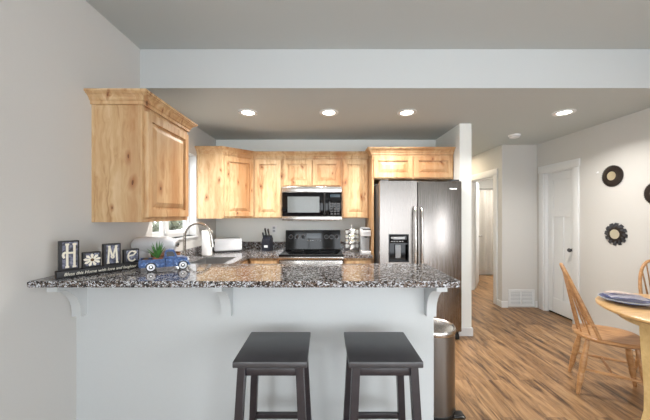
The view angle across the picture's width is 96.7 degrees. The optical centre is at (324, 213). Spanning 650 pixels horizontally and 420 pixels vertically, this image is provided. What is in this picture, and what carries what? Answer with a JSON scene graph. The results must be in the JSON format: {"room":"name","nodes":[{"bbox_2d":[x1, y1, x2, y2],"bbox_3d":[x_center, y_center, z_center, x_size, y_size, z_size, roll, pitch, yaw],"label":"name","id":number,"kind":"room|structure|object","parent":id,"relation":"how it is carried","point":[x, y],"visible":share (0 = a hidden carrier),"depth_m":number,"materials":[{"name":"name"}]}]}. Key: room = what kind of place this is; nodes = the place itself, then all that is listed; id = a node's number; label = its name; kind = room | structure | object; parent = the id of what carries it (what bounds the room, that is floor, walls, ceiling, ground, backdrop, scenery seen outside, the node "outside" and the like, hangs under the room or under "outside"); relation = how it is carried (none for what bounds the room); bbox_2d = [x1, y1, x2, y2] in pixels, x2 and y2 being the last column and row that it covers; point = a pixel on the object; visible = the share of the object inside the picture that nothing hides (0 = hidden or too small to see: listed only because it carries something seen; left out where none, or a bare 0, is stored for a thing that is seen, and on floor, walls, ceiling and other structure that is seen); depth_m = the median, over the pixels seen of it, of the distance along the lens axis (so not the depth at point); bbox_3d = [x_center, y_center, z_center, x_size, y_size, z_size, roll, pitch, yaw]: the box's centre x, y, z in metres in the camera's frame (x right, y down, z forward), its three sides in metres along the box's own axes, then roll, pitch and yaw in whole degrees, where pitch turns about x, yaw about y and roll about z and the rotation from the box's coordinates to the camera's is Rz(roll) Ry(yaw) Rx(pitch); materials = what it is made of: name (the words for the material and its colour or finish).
{"room":"kitchen","nodes":[
{"label":"kitchen","id":0,"kind":"room"},
{"bbox_2d":[0,0,215,419],"bbox_3d":[-1.592,-0.031,0.490,0.130,2.862,7.380,0,0,0],"label":"wall","id":1,"kind":"structure","parent":0,"point":[51,51],"depth_m":1.57,"materials":[{"name":"grey paint"}]},
{"bbox_2d":[84,88,197,221],"bbox_3d":[-1.331,-0.370,2.202,0.392,0.849,0.750,0,0,0],"label":"upper cabinet","id":2,"kind":"object","parent":1,"relation":"attached to","point":[140,142],"visible":1,"depth_m":1.90,"materials":[{"name":"brown wood"}]},
{"bbox_2d":[152,153,197,240],"bbox_3d":[-1.579,-0.209,2.985,0.145,0.962,0.910,0,0,0],"label":"window","id":3,"kind":"structure","parent":1,"relation":"in","point":[164,231],"depth_m":3.41,"materials":[{"name":"white paint"}]},
{"bbox_2d":[179,245,213,257],"bbox_3d":[-1.516,0.438,3.034,0.019,0.099,2.029,0,0,0],"label":"backsplash","id":4,"kind":"structure","parent":1,"relation":"attached to","point":[194,251],"depth_m":3.34,"materials":[{"name":"stone"}]},
{"bbox_2d":[195,146,253,218],"bbox_3d":[-1.209,-0.370,3.713,0.633,0.849,0.670,0,0,0],"label":"upper cabinet","id":5,"kind":"object","parent":1,"relation":"attached to","point":[225,175],"visible":0.98,"depth_m":3.44,"materials":[{"name":"brown wood"}]},
{"bbox_2d":[76,288,433,419],"bbox_3d":[-0.429,0.890,1.830,2.195,1.020,0.110,0,0,0],"label":"wall","id":6,"kind":"structure","parent":0,"point":[142,353],"depth_m":1.77,"materials":[{"name":"grey paint"}]},
{"bbox_2d":[47,288,86,316],"bbox_3d":[-1.489,0.496,1.667,0.072,0.237,0.215,0,0,0],"label":"corbel","id":7,"kind":"object","parent":6,"relation":"attached to","point":[77,297],"visible":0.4,"depth_m":1.72,"materials":[{"name":"grey paint"}]},
{"bbox_2d":[211,288,232,316],"bbox_3d":[-0.593,0.496,1.667,0.072,0.237,0.215,0,0,0],"label":"corbel","id":8,"kind":"object","parent":6,"relation":"attached to","point":[225,295],"visible":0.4,"depth_m":1.72,"materials":[{"name":"grey paint"}]},
{"bbox_2d":[27,264,460,287],"bbox_3d":[-0.412,0.361,1.746,2.229,0.033,0.532,0,0,0],"label":"countertop","id":9,"kind":"structure","parent":6,"relation":"on","point":[194,275],"depth_m":1.59,"materials":[{"name":"stone"}]},
{"bbox_2d":[55,240,138,279],"bbox_3d":[-1.310,0.245,1.693,0.051,0.200,0.401,0,0,36],"label":"home sign","id":10,"kind":"object","parent":9,"relation":"on","point":[68,251],"visible":0.99,"depth_m":1.64,"materials":[{"name":"black wood"}]},
{"bbox_2d":[138,248,189,271],"bbox_3d":[-0.998,0.282,1.806,0.276,0.126,0.126,0,0,-28],"label":"toy truck","id":11,"kind":"object","parent":9,"relation":"on","point":[170,258],"visible":0.99,"depth_m":1.78,"materials":[{"name":"blue metal"}]},
{"bbox_2d":[148,241,164,258],"bbox_3d":[-1.046,0.237,1.794,0.092,0.146,0.109,0,0,37],"label":"succulent","id":12,"kind":"object","parent":11,"relation":"on","point":[157,252],"visible":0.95,"depth_m":1.78,"materials":[{"name":"plant"}]},
{"bbox_2d":[164,255,188,266],"bbox_3d":[-0.941,0.295,1.835,0.136,0.059,0.092,0,0,-28],"label":"hood","id":13,"kind":"object","parent":11,"relation":"attached to","point":[169,260],"depth_m":1.79,"materials":[{"name":"blue metal"}]},
{"bbox_2d":[424,288,446,316],"bbox_3d":[0.638,0.496,1.667,0.072,0.237,0.215,0,0,0],"label":"corbel","id":14,"kind":"object","parent":6,"relation":"attached to","point":[431,295],"visible":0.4,"depth_m":1.72,"materials":[{"name":"grey paint"}]},
{"bbox_2d":[216,140,434,248],"bbox_3d":[0.011,0.130,4.115,3.076,2.540,0.130,0,0,0],"label":"wall","id":15,"kind":"structure","parent":0,"point":[247,229],"depth_m":4.05,"materials":[{"name":"paint"}]},
{"bbox_2d":[242,242,285,248],"bbox_3d":[-1.028,0.438,4.040,0.958,0.099,0.019,0,0,0],"label":"backsplash","id":16,"kind":"structure","parent":15,"relation":"attached to","point":[245,245],"depth_m":4.03,"materials":[{"name":"stone"}]},
{"bbox_2d":[254,151,282,217],"bbox_3d":[-0.731,-0.370,3.854,0.368,0.849,0.392,0,0,0],"label":"upper cabinet","id":17,"kind":"object","parent":15,"relation":"attached to","point":[268,165],"visible":0.94,"depth_m":3.70,"materials":[{"name":"brown wood"}]},
{"bbox_2d":[271,225,276,232],"bbox_3d":[-0.715,0.215,4.046,0.072,0.116,0.008,0,0,0],"label":"wall outlet","id":18,"kind":"object","parent":15,"relation":"attached to","point":[273,227],"visible":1,"depth_m":4.04,"materials":[{"name":"white plastic"}]},
{"bbox_2d":[282,151,341,186],"bbox_3d":[-0.166,-0.573,3.854,0.758,0.445,0.392,0,0,0],"label":"upper cabinet","id":19,"kind":"object","parent":15,"relation":"attached to","point":[300,168],"visible":0.99,"depth_m":3.70,"materials":[{"name":"brown wood"}]},
{"bbox_2d":[282,187,341,220],"bbox_3d":[-0.166,-0.131,3.828,0.754,0.431,0.444,0,0,0],"label":"microwave","id":20,"kind":"object","parent":19,"relation":"attached to","point":[298,203],"visible":1,"depth_m":3.65,"materials":[{"name":"metal"}]},
{"bbox_2d":[341,242,359,248],"bbox_3d":[0.392,0.438,4.040,0.345,0.099,0.019,0,0,0],"label":"backsplash","id":21,"kind":"structure","parent":15,"relation":"attached to","point":[343,245],"depth_m":4.03,"materials":[{"name":"stone"}]},
{"bbox_2d":[342,151,368,217],"bbox_3d":[0.389,-0.370,3.854,0.347,0.849,0.392,0,0,0],"label":"upper cabinet","id":22,"kind":"object","parent":15,"relation":"attached to","point":[355,164],"visible":0.92,"depth_m":3.70,"materials":[{"name":"brown wood"}]},
{"bbox_2d":[86,0,649,48],"bbox_3d":[0.827,-1.412,-0.411,4.967,0.100,5.838,0,0,0],"label":"ceiling","id":23,"kind":"structure","parent":0,"point":[149,24],"depth_m":2.08,"materials":[{"name":"paint"}]},
{"bbox_2d":[140,49,649,87],"bbox_3d":[0.827,-1.203,2.448,4.707,0.318,0.120,0,0,0],"label":"wall","id":24,"kind":"structure","parent":0,"point":[159,68],"depth_m":2.39,"materials":[{"name":"grey paint"}]},
{"bbox_2d":[146,88,649,156],"bbox_3d":[1.472,-1.090,4.794,6.257,0.100,4.812,0,0,0],"label":"ceiling","id":25,"kind":"structure","parent":0,"point":[493,114],"depth_m":2.88,"materials":[{"name":"paint"}]},
{"bbox_2d":[238,109,257,115],"bbox_3d":[-0.786,-1.034,2.950,0.196,0.012,0.196,0,0,0],"label":"recessed light","id":26,"kind":"object","parent":25,"relation":"in","point":[245,112],"visible":1,"depth_m":2.94,"materials":[{"name":"white paint"}]},
{"bbox_2d":[319,109,338,115],"bbox_3d":[0.040,-1.034,2.950,0.196,0.012,0.196,0,0,0],"label":"recessed light","id":27,"kind":"object","parent":25,"relation":"in","point":[325,112],"visible":1,"depth_m":2.94,"materials":[{"name":"white paint"}]},
{"bbox_2d":[397,109,416,115],"bbox_3d":[0.836,-1.034,2.950,0.196,0.012,0.196,0,0,0],"label":"recessed light","id":28,"kind":"object","parent":25,"relation":"in","point":[405,112],"visible":1,"depth_m":2.94,"materials":[{"name":"white paint"}]},
{"bbox_2d":[508,133,520,138],"bbox_3d":[2.490,-1.019,3.800,0.140,0.042,0.140,0,0,0],"label":"smoke detector","id":29,"kind":"object","parent":25,"relation":"attached to","point":[517,135],"visible":1,"depth_m":3.76,"materials":[{"name":"white plastic"}]},
{"bbox_2d":[552,109,576,115],"bbox_3d":[2.440,-1.034,2.950,0.196,0.012,0.196,0,0,0],"label":"recessed light","id":30,"kind":"object","parent":25,"relation":"in","point":[564,112],"visible":1,"depth_m":2.94,"materials":[{"name":"white paint"}]},
{"bbox_2d":[435,124,470,333],"bbox_3d":[1.616,0.130,4.610,0.134,2.540,2.580,0,0,0],"label":"wall","id":31,"kind":"structure","parent":0,"point":[459,137],"depth_m":3.32,"materials":[{"name":"paint"}]},
{"bbox_2d":[459,327,472,335],"bbox_3d":[1.616,1.353,4.603,0.162,0.095,2.594,0,0,0],"label":"baseboard","id":32,"kind":"structure","parent":31,"relation":"attached to","point":[465,331],"depth_m":3.31,"materials":[{"name":"white paint"}]},
{"bbox_2d":[471,147,496,179],"bbox_3d":[2.709,0.130,5.180,0.110,2.540,1.440,0,0,0],"label":"wall","id":33,"kind":"structure","parent":0,"point":[484,161],"depth_m":4.81,"materials":[{"name":"grey paint"}]},
{"bbox_2d":[471,168,497,304],"bbox_3d":[2.782,0.350,5.237,0.403,2.100,1.625,0,0,18],"label":"door frame","id":34,"kind":"structure","parent":33,"relation":"in","point":[490,174],"depth_m":5.21,"materials":[{"name":"white paint"}]},
{"bbox_2d":[478,178,492,190],"bbox_3d":[3.575,0.130,5.780,2.050,2.540,2.840,0,0,0],"label":"wall","id":35,"kind":"structure","parent":0,"point":[485,184],"depth_m":7.10,"materials":[{"name":"grey paint"}]},
{"bbox_3d":[3.577,-0.565,6.550,1.844,0.025,0.025,0,0,0],"label":"shower rod","id":36,"kind":"object","parent":35,"relation":"attached to","visible":0},
{"bbox_2d":[479,191,492,271],"bbox_3d":[3.550,0.385,6.550,1.600,1.830,0.079,0,0,0],"label":"shower curtain","id":37,"kind":"object","parent":36,"relation":"hanging from","point":[485,197],"visible":0.24,"depth_m":6.55,"materials":[{"name":"white fabric"}]},
{"bbox_2d":[497,145,536,306],"bbox_3d":[2.982,0.130,4.395,0.656,2.540,0.130,0,0,0],"label":"wall","id":38,"kind":"structure","parent":0,"point":[516,164],"depth_m":4.33,"materials":[{"name":"grey paint"}]},
{"bbox_2d":[501,301,537,307],"bbox_3d":[2.910,1.353,4.323,0.540,0.095,0.014,0,0,0],"label":"baseboard","id":39,"kind":"structure","parent":38,"relation":"attached to","point":[504,304],"depth_m":4.32,"materials":[{"name":"white paint"}]},
{"bbox_2d":[508,289,534,305],"bbox_3d":[2.940,1.255,4.324,0.390,0.250,0.012,0,0,0],"label":"air vent","id":40,"kind":"object","parent":38,"relation":"in","point":[516,297],"visible":1,"depth_m":4.32,"materials":[{"name":"white metal"}]},
{"bbox_2d":[454,275,643,419],"bbox_3d":[1.772,1.460,2.335,6.857,0.120,11.330,0,0,0],"label":"floor","id":41,"kind":"structure","parent":0,"point":[514,365],"depth_m":2.57,"materials":[{"name":"brown wood"}]},
{"bbox_2d":[239,258,249,263],"bbox_3d":[-1.226,0.962,3.289,0.600,0.876,1.518,0,0,0],"label":"base cabinet","id":42,"kind":"object","parent":41,"relation":"on","point":[247,261],"visible":0.02,"depth_m":3.41,"materials":[{"name":"brown wood"}]},
{"bbox_2d":[250,258,278,263],"bbox_3d":[-0.722,0.962,3.740,0.343,0.876,0.619,0,0,0],"label":"base cabinet","id":43,"kind":"object","parent":41,"relation":"on","point":[252,260],"visible":0.08,"depth_m":3.43,"materials":[{"name":"brown wood"}]},
{"bbox_2d":[232,332,311,419],"bbox_3d":[-0.245,1.028,1.443,0.366,0.745,0.366,0,0,0],"label":"bar stool","id":44,"kind":"object","parent":41,"relation":"on","point":[262,353],"visible":1,"depth_m":1.37,"materials":[{"name":"grey paint"}]},
{"bbox_2d":[279,230,342,263],"bbox_3d":[-0.165,0.787,3.692,0.760,1.125,0.707,0,0,0],"label":"range","id":45,"kind":"object","parent":41,"relation":"on","point":[302,246],"visible":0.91,"depth_m":3.97,"materials":[{"name":"black metal"}]},
{"bbox_2d":[279,249,342,256],"bbox_3d":[-0.165,0.493,3.680,0.760,0.024,0.560,0,0,0],"label":"cooktop","id":46,"kind":"object","parent":45,"relation":"in","point":[287,252],"depth_m":3.53,"materials":[{"name":"black glass"}]},
{"bbox_2d":[343,258,371,263],"bbox_3d":[0.392,0.962,3.740,0.340,0.876,0.619,0,0,0],"label":"base cabinet","id":47,"kind":"object","parent":41,"relation":"on","point":[345,260],"visible":0.08,"depth_m":3.43,"materials":[{"name":"brown wood"}]},
{"bbox_2d":[341,249,372,257],"bbox_3d":[0.392,0.506,3.735,0.345,0.036,0.630,0,0,0],"label":"countertop","id":48,"kind":"structure","parent":47,"relation":"on","point":[358,254],"depth_m":3.48,"materials":[{"name":"stone"}]},
{"bbox_2d":[345,225,358,251],"bbox_3d":[0.352,0.312,3.780,0.179,0.350,0.176,0,0,0],"label":"pod carousel","id":49,"kind":"object","parent":48,"relation":"on","point":[351,229],"visible":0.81,"depth_m":3.76,"materials":[{"name":"metal"}]},
{"bbox_2d":[359,227,370,253],"bbox_3d":[0.503,0.328,3.613,0.112,0.318,0.284,0,0,0],"label":"coffee maker","id":50,"kind":"object","parent":48,"relation":"on","point":[365,232],"visible":1,"depth_m":3.60,"materials":[{"name":"white plastic"}]},
{"bbox_2d":[343,332,422,419],"bbox_3d":[0.271,1.028,1.443,0.366,0.745,0.366,0,0,0],"label":"bar stool","id":51,"kind":"object","parent":41,"relation":"on","point":[368,353],"visible":1,"depth_m":1.37,"materials":[{"name":"grey paint"}]},
{"bbox_2d":[365,147,455,263],"bbox_3d":[1.025,0.302,3.734,1.042,2.195,0.632,0,0,0],"label":"tall cabinet","id":52,"kind":"object","parent":41,"relation":"on","point":[385,163],"visible":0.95,"depth_m":3.46,"materials":[{"name":"brown wood"}]},
{"bbox_2d":[374,180,461,338],"bbox_3d":[1.059,0.508,3.558,0.906,1.782,0.884,0,0,0],"label":"fridge","id":53,"kind":"object","parent":41,"relation":"on","point":[416,222],"visible":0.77,"depth_m":3.19,"materials":[{"name":"metal"}]},
{"bbox_2d":[434,318,465,419],"bbox_3d":[0.789,1.093,2.075,0.331,0.615,0.302,0,0,0],"label":"trash can","id":54,"kind":"object","parent":41,"relation":"on","point":[444,331],"visible":0.48,"depth_m":1.94,"materials":[{"name":"metal"}]},
{"bbox_2d":[479,271,492,274],"bbox_3d":[3.575,1.190,6.855,1.830,0.420,0.470,0,0,0],"label":"bathtub","id":55,"kind":"object","parent":41,"relation":"on","point":[480,272],"visible":0.03,"depth_m":6.62,"materials":[{"name":"white ceramic"}]},
{"bbox_2d":[559,263,642,393],"bbox_3d":[2.211,0.908,2.322,0.512,0.988,0.413,0,0,33],"label":"chair","id":56,"kind":"object","parent":41,"relation":"on","point":[612,336],"visible":0.96,"depth_m":2.29,"materials":[{"name":"brown wood"}]},
{"bbox_2d":[595,293,649,419],"bbox_3d":[2.435,1.025,1.900,0.960,0.750,0.960,0,0,0],"label":"dining table","id":57,"kind":"object","parent":41,"relation":"on","point":[639,315],"visible":0.77,"depth_m":1.91,"materials":[{"name":"brown wood"}]},
{"bbox_2d":[597,293,649,305],"bbox_3d":[2.210,0.634,2.120,0.307,0.032,0.307,0,0,0],"label":"dinner plate","id":58,"kind":"object","parent":57,"relation":"on","point":[627,301],"visible":0.8,"depth_m":2.12,"materials":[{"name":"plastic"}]},
{"bbox_2d":[604,290,649,300],"bbox_3d":[2.209,0.598,2.135,0.210,0.027,0.162,0,0,22],"label":"napkin","id":59,"kind":"object","parent":58,"relation":"on","point":[620,294],"visible":1,"depth_m":2.15,"materials":[{"name":"grey fabric"}]},
{"bbox_2d":[634,259,649,369],"bbox_3d":[2.938,0.908,2.400,0.413,0.988,0.512,0,0,12],"label":"chair","id":60,"kind":"object","parent":41,"relation":"on","point":[646,262],"visible":0.42,"depth_m":2.60,"materials":[{"name":"brown wood"}]},
{"bbox_3d":[-0.463,0.962,2.188,2.126,0.876,0.602,0,0,0],"label":"cabinet","id":61,"kind":"object","parent":41,"relation":"on","visible":0},
{"bbox_2d":[189,249,284,263],"bbox_3d":[-0.454,0.506,2.967,2.147,0.036,2.165,0,0,0],"label":"countertop","id":62,"kind":"structure","parent":61,"relation":"on","point":[242,255],"depth_m":3.45,"materials":[{"name":"stone"}]},
{"bbox_2d":[130,237,180,258],"bbox_3d":[-1.327,0.333,2.270,0.365,0.309,0.210,0,0,0],"label":"stand mixer","id":63,"kind":"object","parent":62,"relation":"on","point":[144,244],"visible":0.41,"depth_m":2.22,"materials":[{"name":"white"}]},
{"bbox_2d":[150,251,180,256],"bbox_3d":[-1.250,0.381,2.270,0.210,0.152,0.210,0,0,0],"label":"mixing bowl","id":64,"kind":"object","parent":63,"relation":"on","point":[177,252],"depth_m":2.25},
{"bbox_2d":[182,222,214,255],"bbox_3d":[-1.286,0.282,2.897,0.334,0.409,0.122,0,0,0],"label":"faucet","id":65,"kind":"object","parent":62,"relation":"on","point":[212,242],"visible":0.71,"depth_m":2.92,"materials":[{"name":"silver metal"}]},
{"bbox_2d":[190,257,235,263],"bbox_3d":[-1.180,0.575,2.950,0.356,0.170,0.656,0,0,0],"label":"sink","id":66,"kind":"object","parent":62,"relation":"in","point":[206,260],"visible":0.02,"depth_m":3.27,"materials":[{"name":"metal"}]},
{"bbox_2d":[214,237,242,252],"bbox_3d":[-1.257,0.400,3.772,0.360,0.174,0.160,0,0,-22],"label":"toaster","id":67,"kind":"object","parent":62,"relation":"on","point":[221,244],"visible":0.97,"depth_m":3.70,"materials":[{"name":"white plastic"}]},
{"bbox_2d":[262,235,272,250],"bbox_3d":[-0.771,0.386,3.869,0.114,0.202,0.132,0,0,8],"label":"knife block","id":68,"kind":"object","parent":62,"relation":"on","point":[267,242],"visible":0.96,"depth_m":3.81,"materials":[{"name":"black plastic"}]},
{"bbox_3d":[-1.372,0.318,3.360,0.150,0.338,0.150,0,0,0],"label":"towel holder","id":69,"kind":"object","parent":62,"relation":"on","visible":0},
{"bbox_2d":[202,230,211,254],"bbox_3d":[-1.372,0.333,3.360,0.114,0.281,0.114,0,0,0],"label":"paper towel roll","id":70,"kind":"object","parent":69,"relation":"on","point":[206,246],"visible":0.87,"depth_m":3.31,"materials":[{"name":"paper"}]},
{"bbox_2d":[537,108,649,335],"bbox_3d":[3.245,-0.031,0.630,0.130,2.862,7.660,0,0,0],"label":"wall","id":71,"kind":"structure","parent":0,"point":[623,142],"depth_m":3.23,"materials":[{"name":"grey paint"}]},
{"bbox_2d":[538,158,579,323],"bbox_3d":[3.228,0.352,3.940,0.145,2.095,0.690,0,0,0],"label":"door","id":72,"kind":"structure","parent":71,"relation":"in","point":[562,179],"depth_m":3.95,"materials":[{"name":"white paint"}]},
{"bbox_2d":[601,165,623,186],"bbox_3d":[3.169,-0.420,3.190,0.022,0.235,0.236,0,0,0],"label":"wall mirror","id":73,"kind":"object","parent":71,"relation":"attached to","point":[612,175],"visible":1,"depth_m":3.18,"materials":[{"name":"brown metal"}]},
{"bbox_2d":[607,172,615,179],"bbox_3d":[3.171,-0.420,3.190,0.019,0.097,0.097,0,0,0],"label":"mirror glass","id":74,"kind":"object","parent":73,"relation":"attached to","point":[610,175],"depth_m":3.19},
{"bbox_2d":[604,223,627,245],"bbox_3d":[3.170,0.220,3.155,0.020,0.251,0.251,0,0,0],"label":"wall mirror","id":75,"kind":"object","parent":71,"relation":"attached to","point":[616,234],"visible":1,"depth_m":3.14,"materials":[{"name":"brown metal"}]},
{"bbox_2d":[610,229,619,238],"bbox_3d":[3.171,0.220,3.155,0.019,0.105,0.105,0,0,0],"label":"mirror glass","id":76,"kind":"object","parent":75,"relation":"attached to","point":[614,233],"depth_m":3.15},
{"bbox_2d":[644,184,649,202],"bbox_3d":[3.169,-0.200,2.765,0.022,0.219,0.220,0,0,0],"label":"wall mirror","id":77,"kind":"object","parent":71,"relation":"attached to","point":[647,189],"visible":1,"depth_m":2.83,"materials":[{"name":"brown metal"}]},
{"label":"outside","id":78,"kind":"structure","parent":0,"visible":0},
{"bbox_3d":[-5.328,1.650,4.000,7.343,0.200,10.000,0,0,0],"label":"ground","id":79,"kind":"structure","parent":78,"visible":0},
{"bbox_2d":[152,220,182,231],"bbox_3d":[-2.931,0.723,5.496,1.337,1.655,1.353,0,0,0],"label":"shrub","id":80,"kind":"object","parent":79,"relation":"on","point":[173,225],"visible":0.17,"depth_m":5.24,"materials":[{"name":"green plant"}]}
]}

